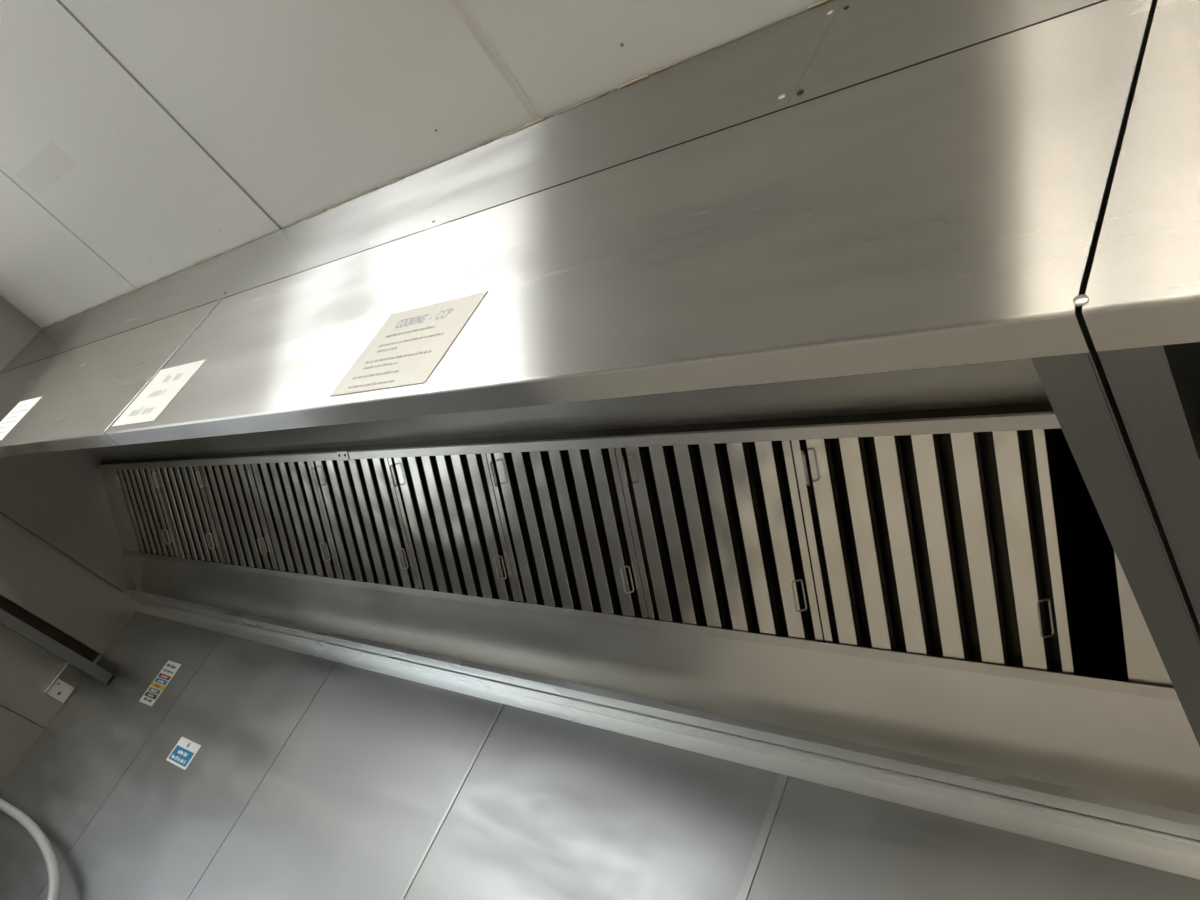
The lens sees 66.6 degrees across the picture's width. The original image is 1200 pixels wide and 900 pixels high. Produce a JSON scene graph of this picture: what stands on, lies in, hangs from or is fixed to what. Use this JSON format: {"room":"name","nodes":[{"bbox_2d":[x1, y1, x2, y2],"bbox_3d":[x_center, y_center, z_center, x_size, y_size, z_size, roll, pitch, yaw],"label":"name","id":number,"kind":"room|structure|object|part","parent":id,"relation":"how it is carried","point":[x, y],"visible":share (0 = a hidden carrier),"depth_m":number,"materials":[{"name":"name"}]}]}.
{"room":"commercial kitchen","nodes":[
{"label":"commercial kitchen","id":0,"kind":"room"},
{"bbox_2d":[0,295,138,786],"bbox_3d":[-4.945,-0.828,3.198,0.301,3.022,7.566,-2,-41,44],"label":"wall","id":1,"kind":"structure","parent":0,"point":[35,575],"depth_m":4.89,"materials":[{"name":"white paint"}]},
{"bbox_2d":[0,594,112,683],"bbox_3d":[-3.350,0.447,4.316,0.360,0.128,2.355,-2,-41,44],"label":"support rail","id":2,"kind":"object","parent":1,"relation":"attached to","point":[13,616],"visible":1,"depth_m":4.78,"materials":[{"name":"metal"}]},
{"bbox_2d":[43,663,85,702],"bbox_3d":[-2.905,1.258,4.983,0.022,0.215,0.124,-2,-41,44],"label":"switch plate","id":3,"kind":"object","parent":1,"relation":"attached to","point":[69,676],"visible":0.82,"depth_m":4.98,"materials":[{"name":"metal"}]},
{"bbox_3d":[-2.929,1.309,4.962,0.005,0.092,0.106,-2,-41,44],"label":"plate","id":4,"kind":"part","parent":3,"relation":"part of","materials":[{"name":"white plastic"}]},
{"bbox_2d":[0,0,830,327],"bbox_3d":[-1.219,-2.199,0.994,8.800,0.203,7.566,-2,-41,44],"label":"ceiling","id":5,"kind":"structure","parent":0,"point":[143,142],"depth_m":2.60,"materials":[{"name":"metal"}]},
{"bbox_3d":[-4.074,-2.449,2.946,1.392,0.012,5.612,-2,-41,44],"label":"panel","id":6,"kind":"part","parent":5,"relation":"part of","materials":[{"name":"white"}]},
{"bbox_3d":[-3.096,-2.490,1.999,1.317,0.012,5.612,-2,-41,44],"label":"panel","id":7,"kind":"part","parent":5,"relation":"part of","materials":[{"name":"white"}]},
{"bbox_3d":[-2.157,-2.529,1.091,1.280,0.012,5.612,-2,-41,44],"label":"panel","id":8,"kind":"part","parent":5,"relation":"part of","materials":[{"name":"white"}]},
{"bbox_3d":[-1.232,-2.568,0.196,1.279,0.012,5.612,-2,-41,44],"label":"panel","id":9,"kind":"part","parent":5,"relation":"part of","materials":[{"name":"white"}]},
{"bbox_2d":[0,611,1199,899],"bbox_3d":[0.120,1.328,2.224,8.800,3.022,0.303,-2,-41,44],"label":"wall","id":10,"kind":"structure","parent":0,"point":[310,777],"depth_m":2.93,"materials":[{"name":"metal"}]},
{"bbox_2d":[139,660,180,705],"bbox_3d":[-2.157,1.141,4.479,0.162,0.226,0.002,-2,-41,44],"label":"chart","id":11,"kind":"object","parent":10,"relation":"attached to","point":[155,689],"visible":1,"depth_m":4.48,"materials":[{"name":"paper"}]},
{"bbox_2d":[166,737,200,769],"bbox_3d":[-1.789,1.300,3.922,0.205,0.110,0.002,-2,-41,44],"label":"sign","id":12,"kind":"object","parent":10,"relation":"attached to","point":[184,751],"visible":1,"depth_m":3.92,"materials":[{"name":"paper"}]},
{"bbox_3d":[-1.795,1.311,3.915,0.181,0.062,0.001,-2,-41,44],"label":"blue panel","id":13,"kind":"part","parent":12,"relation":"part of","materials":[{"name":"blue plastic"}]},
{"bbox_2d":[0,0,1199,839],"bbox_3d":[-0.930,0.031,3.255,5.336,0.889,1.343,-2,-41,44],"label":"extraction hood","id":14,"kind":"object","parent":10,"relation":"attached to","point":[908,251],"depth_m":1.74,"materials":[{"name":"metal"}]},
{"bbox_2d":[0,396,42,439],"bbox_3d":[-2.349,-0.119,3.642,0.320,0.222,0.001,-2,-41,44],"label":"notice","id":15,"kind":"object","parent":14,"relation":"attached to","point":[19,411],"visible":1,"depth_m":3.63,"materials":[{"name":"white paper"}]},
{"bbox_3d":[-2.929,0.235,5.017,0.002,0.496,1.293,-2,-41,44],"label":"panel","id":16,"kind":"part","parent":14,"relation":"part of","materials":[{"name":"metal"}]},
{"bbox_3d":[-2.284,-0.203,3.724,2.751,0.551,0.054,-2,-41,44],"label":"panel","id":17,"kind":"part","parent":14,"relation":"part of","materials":[{"name":"metal"}]},
{"bbox_3d":[-2.667,0.332,5.096,0.259,0.316,0.416,-2,-41,44],"label":"blanking plate","id":18,"kind":"part","parent":14,"relation":"part of","materials":[{"name":"metal"}]},
{"bbox_2d":[115,468,177,557],"bbox_3d":[-2.376,0.318,4.823,0.526,0.328,0.424,-2,-41,44],"label":"filter","id":19,"kind":"object","parent":14,"relation":"on","point":[143,501],"visible":0.77,"depth_m":4.80,"materials":[{"name":"metal"}]},
{"bbox_3d":[-2.211,0.444,4.658,0.019,0.057,0.070,-2,-41,44],"label":"handle","id":20,"kind":"part","parent":19,"relation":"part of","materials":[{"name":"metal"}]},
{"bbox_2d":[112,359,205,426],"bbox_3d":[-1.238,-0.158,2.557,0.320,0.220,0.001,-2,-41,44],"label":"notice","id":21,"kind":"object","parent":14,"relation":"attached to","point":[167,383],"visible":1,"depth_m":2.55,"materials":[{"name":"white paper"}]},
{"bbox_2d":[152,466,222,563],"bbox_3d":[-1.996,0.302,4.455,0.526,0.328,0.424,-2,-41,44],"label":"filter","id":22,"kind":"object","parent":14,"relation":"on","point":[183,500],"visible":0.82,"depth_m":4.43,"materials":[{"name":"metal"}]},
{"bbox_3d":[-1.831,0.428,4.290,0.019,0.057,0.070,-2,-41,44],"label":"handle","id":23,"kind":"part","parent":22,"relation":"part of","materials":[{"name":"metal"}]},
{"bbox_3d":[-1.852,0.050,4.202,2.674,0.046,0.024,-2,-41,44],"label":"filter rail","id":24,"kind":"part","parent":14,"relation":"part of","materials":[{"name":"metal"}]},
{"bbox_2d":[196,464,275,570],"bbox_3d":[-1.615,0.286,4.086,0.526,0.328,0.424,-2,-41,44],"label":"filter","id":25,"kind":"object","parent":14,"relation":"on","point":[228,491],"visible":0.79,"depth_m":4.07,"materials":[{"name":"metal"}]},
{"bbox_3d":[-1.839,0.135,4.192,0.019,0.057,0.070,-2,-41,44],"label":"handle","id":26,"kind":"part","parent":25,"relation":"part of","materials":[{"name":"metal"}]},
{"bbox_3d":[-1.450,0.412,3.921,0.019,0.057,0.070,-2,-41,44],"label":"handle","id":27,"kind":"part","parent":25,"relation":"part of","materials":[{"name":"metal"}]},
{"bbox_3d":[-1.751,0.544,4.286,2.674,0.031,0.041,-2,-41,44],"label":"filter rail","id":28,"kind":"part","parent":14,"relation":"part of","materials":[{"name":"metal"}]},
{"bbox_2d":[248,461,339,578],"bbox_3d":[-1.234,0.270,3.718,0.526,0.328,0.424,-2,-41,44],"label":"filter","id":29,"kind":"object","parent":14,"relation":"on","point":[287,495],"visible":0.85,"depth_m":3.69,"materials":[{"name":"metal"}]},
{"bbox_3d":[-1.458,0.119,3.823,0.019,0.057,0.070,-2,-41,44],"label":"handle","id":30,"kind":"part","parent":29,"relation":"part of","materials":[{"name":"metal"}]},
{"bbox_3d":[-1.069,0.396,3.553,0.019,0.057,0.070,-2,-41,44],"label":"handle","id":31,"kind":"part","parent":29,"relation":"part of","materials":[{"name":"metal"}]},
{"bbox_2d":[310,457,419,589],"bbox_3d":[-0.854,0.254,3.349,0.526,0.328,0.424,-2,-41,44],"label":"filter","id":32,"kind":"object","parent":14,"relation":"on","point":[359,500],"visible":0.79,"depth_m":3.33,"materials":[{"name":"metal"}]},
{"bbox_3d":[-1.077,0.103,3.455,0.019,0.057,0.070,-2,-41,44],"label":"handle","id":33,"kind":"part","parent":32,"relation":"part of","materials":[{"name":"metal"}]},
{"bbox_3d":[-0.689,0.380,3.184,0.019,0.057,0.070,-2,-41,44],"label":"handle","id":34,"kind":"part","parent":32,"relation":"part of","materials":[{"name":"metal"}]},
{"bbox_2d":[329,291,487,396],"bbox_3d":[-0.363,-0.196,1.712,0.315,0.226,0.002,-2,-41,44],"label":"notice","id":35,"kind":"object","parent":14,"relation":"attached to","point":[409,346],"visible":1,"depth_m":1.70,"materials":[{"name":"paper"}]},
{"bbox_3d":[-1.362,-0.593,3.204,4.820,0.332,0.022,-2,-41,44],"label":"fascia panel","id":36,"kind":"part","parent":14,"relation":"part of","materials":[{"name":"silver metal"}]},
{"bbox_2d":[42,0,829,328],"bbox_3d":[-1.223,-0.732,3.204,4.994,0.009,0.007,-2,-41,44],"label":"trim","id":37,"kind":"structure","parent":14,"relation":"attached to","point":[824,1],"depth_m":2.20,"materials":[{"name":"metal"}]},
{"bbox_2d":[388,454,518,601],"bbox_3d":[-0.473,0.238,2.981,0.526,0.328,0.424,-2,-41,44],"label":"filter","id":38,"kind":"object","parent":14,"relation":"on","point":[449,509],"visible":0.85,"depth_m":2.96,"materials":[{"name":"metal"}]},
{"bbox_3d":[-0.697,0.087,3.087,0.019,0.057,0.070,-2,-41,44],"label":"handle","id":39,"kind":"part","parent":38,"relation":"part of","materials":[{"name":"metal"}]},
{"bbox_3d":[-0.308,0.363,2.816,0.019,0.057,0.070,-2,-41,44],"label":"handle","id":40,"kind":"part","parent":38,"relation":"part of","materials":[{"name":"metal"}]},
{"bbox_2d":[486,448,648,618],"bbox_3d":[-0.092,0.222,2.613,0.526,0.328,0.424,-2,-41,44],"label":"filter","id":41,"kind":"object","parent":14,"relation":"on","point":[564,516],"visible":0.79,"depth_m":2.59,"materials":[{"name":"metal"}]},
{"bbox_3d":[-0.316,0.071,2.718,0.019,0.057,0.070,-2,-41,44],"label":"handle","id":42,"kind":"part","parent":41,"relation":"part of","materials":[{"name":"metal"}]},
{"bbox_3d":[0.073,0.347,2.448,0.019,0.057,0.070,-2,-41,44],"label":"handle","id":43,"kind":"part","parent":41,"relation":"part of","materials":[{"name":"metal"}]},
{"bbox_3d":[-1.173,-0.030,3.006,5.331,0.500,0.664,-2,-41,44],"label":"roof panel","id":44,"kind":"part","parent":14,"relation":"part of","materials":[{"name":"metal"}]},
{"bbox_3d":[-0.894,-0.001,3.293,5.331,0.036,0.002,-2,-41,44],"label":"plenum panel","id":45,"kind":"part","parent":14,"relation":"part of","materials":[{"name":"metal"}]},
{"bbox_3d":[-0.366,-0.284,1.868,2.580,0.551,0.054,-2,-41,44],"label":"panel","id":46,"kind":"part","parent":14,"relation":"part of","materials":[{"name":"metal"}]},
{"bbox_3d":[-0.776,0.651,3.387,5.329,0.170,0.225,-2,-41,44],"label":"panel","id":47,"kind":"part","parent":14,"relation":"part of","materials":[{"name":"metal"}]},
{"bbox_2d":[615,440,824,641],"bbox_3d":[0.288,0.206,2.244,0.526,0.328,0.424,-2,-41,44],"label":"filter","id":48,"kind":"object","parent":14,"relation":"on","point":[719,533],"visible":0.81,"depth_m":2.22,"materials":[{"name":"metal"}]},
{"bbox_3d":[0.065,0.055,2.350,0.019,0.057,0.070,-2,-41,44],"label":"handle","id":49,"kind":"part","parent":48,"relation":"part of","materials":[{"name":"metal"}]},
{"bbox_3d":[0.454,0.331,2.079,0.019,0.057,0.070,-2,-41,44],"label":"handle","id":50,"kind":"part","parent":48,"relation":"part of","materials":[{"name":"metal"}]},
{"bbox_3d":[0.061,-0.030,2.351,2.645,0.046,0.024,-2,-41,44],"label":"filter rail","id":51,"kind":"part","parent":14,"relation":"part of","materials":[{"name":"metal"}]},
{"bbox_3d":[0.163,0.464,2.434,2.645,0.031,0.041,-2,-41,44],"label":"filter rail","id":52,"kind":"part","parent":14,"relation":"part of","materials":[{"name":"metal"}]},
{"bbox_2d":[791,429,1080,674],"bbox_3d":[0.669,0.190,1.876,0.526,0.328,0.424,-2,-41,44],"label":"filter","id":53,"kind":"object","parent":14,"relation":"on","point":[947,545],"visible":0.93,"depth_m":1.84,"materials":[{"name":"metal"}]},
{"bbox_3d":[0.445,0.039,1.981,0.019,0.057,0.070,-2,-41,44],"label":"handle","id":54,"kind":"part","parent":53,"relation":"part of","materials":[{"name":"metal"}]},
{"bbox_3d":[0.834,0.315,1.711,0.019,0.057,0.070,-2,-41,44],"label":"handle","id":55,"kind":"part","parent":53,"relation":"part of","materials":[{"name":"metal"}]},
{"bbox_2d":[786,0,1107,108],"bbox_3d":[1.546,-0.716,0.390,3.278,0.332,0.022,-2,-41,44],"label":"panel","id":56,"kind":"object","parent":14,"relation":"attached to","point":[866,40],"visible":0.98,"depth_m":1.37,"materials":[{"name":"metal"}]},
{"bbox_3d":[0.905,0.069,1.312,0.002,0.550,1.293,-2,-41,44],"label":"panel","id":57,"kind":"part","parent":14,"relation":"part of","materials":[{"name":"metal"}]},
{"bbox_3d":[0.994,0.177,1.553,0.208,0.316,0.416,-2,-41,44],"label":"blanking plate","id":58,"kind":"part","parent":14,"relation":"part of","materials":[{"name":"metal"}]},
{"bbox_2d":[132,598,1199,879],"bbox_3d":[0.235,0.759,2.438,8.097,0.068,0.056,-2,-41,44],"label":"trim","id":59,"kind":"structure","parent":10,"relation":"attached to","point":[1176,854],"depth_m":2.21,"materials":[{"name":"metal"}]},
{"bbox_2d":[1072,0,1199,624],"bbox_3d":[1.906,0.038,0.361,2.765,0.551,1.342,-2,-41,44],"label":"extraction hood","id":60,"kind":"object","parent":10,"relation":"attached to","point":[1140,304],"visible":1,"depth_m":0.88,"materials":[{"name":"metal"}]},
{"bbox_3d":[1.555,-0.364,0.009,2.757,0.551,0.054,-2,-41,44],"label":"panel","id":61,"kind":"part","parent":60,"relation":"part of","materials":[{"name":"metal"}]},
{"bbox_3d":[0.921,0.081,1.317,0.002,0.550,1.333,-2,-41,44],"label":"panel","id":62,"kind":"part","parent":60,"relation":"part of","materials":[{"name":"metal"}]},
{"bbox_3d":[-2.570,0.295,-0.511,8.800,0.200,7.566,-2,-41,44],"label":"floor","id":63,"kind":"structure","parent":0,"visible":0},
{"bbox_2d":[0,798,60,899],"bbox_3d":[-2.805,2.065,3.923,1.592,1.005,0.054,-3,-41,45],"label":"hose","id":64,"kind":"object","parent":63,"relation":"on","point":[53,870],"visible":1,"depth_m":3.89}
]}

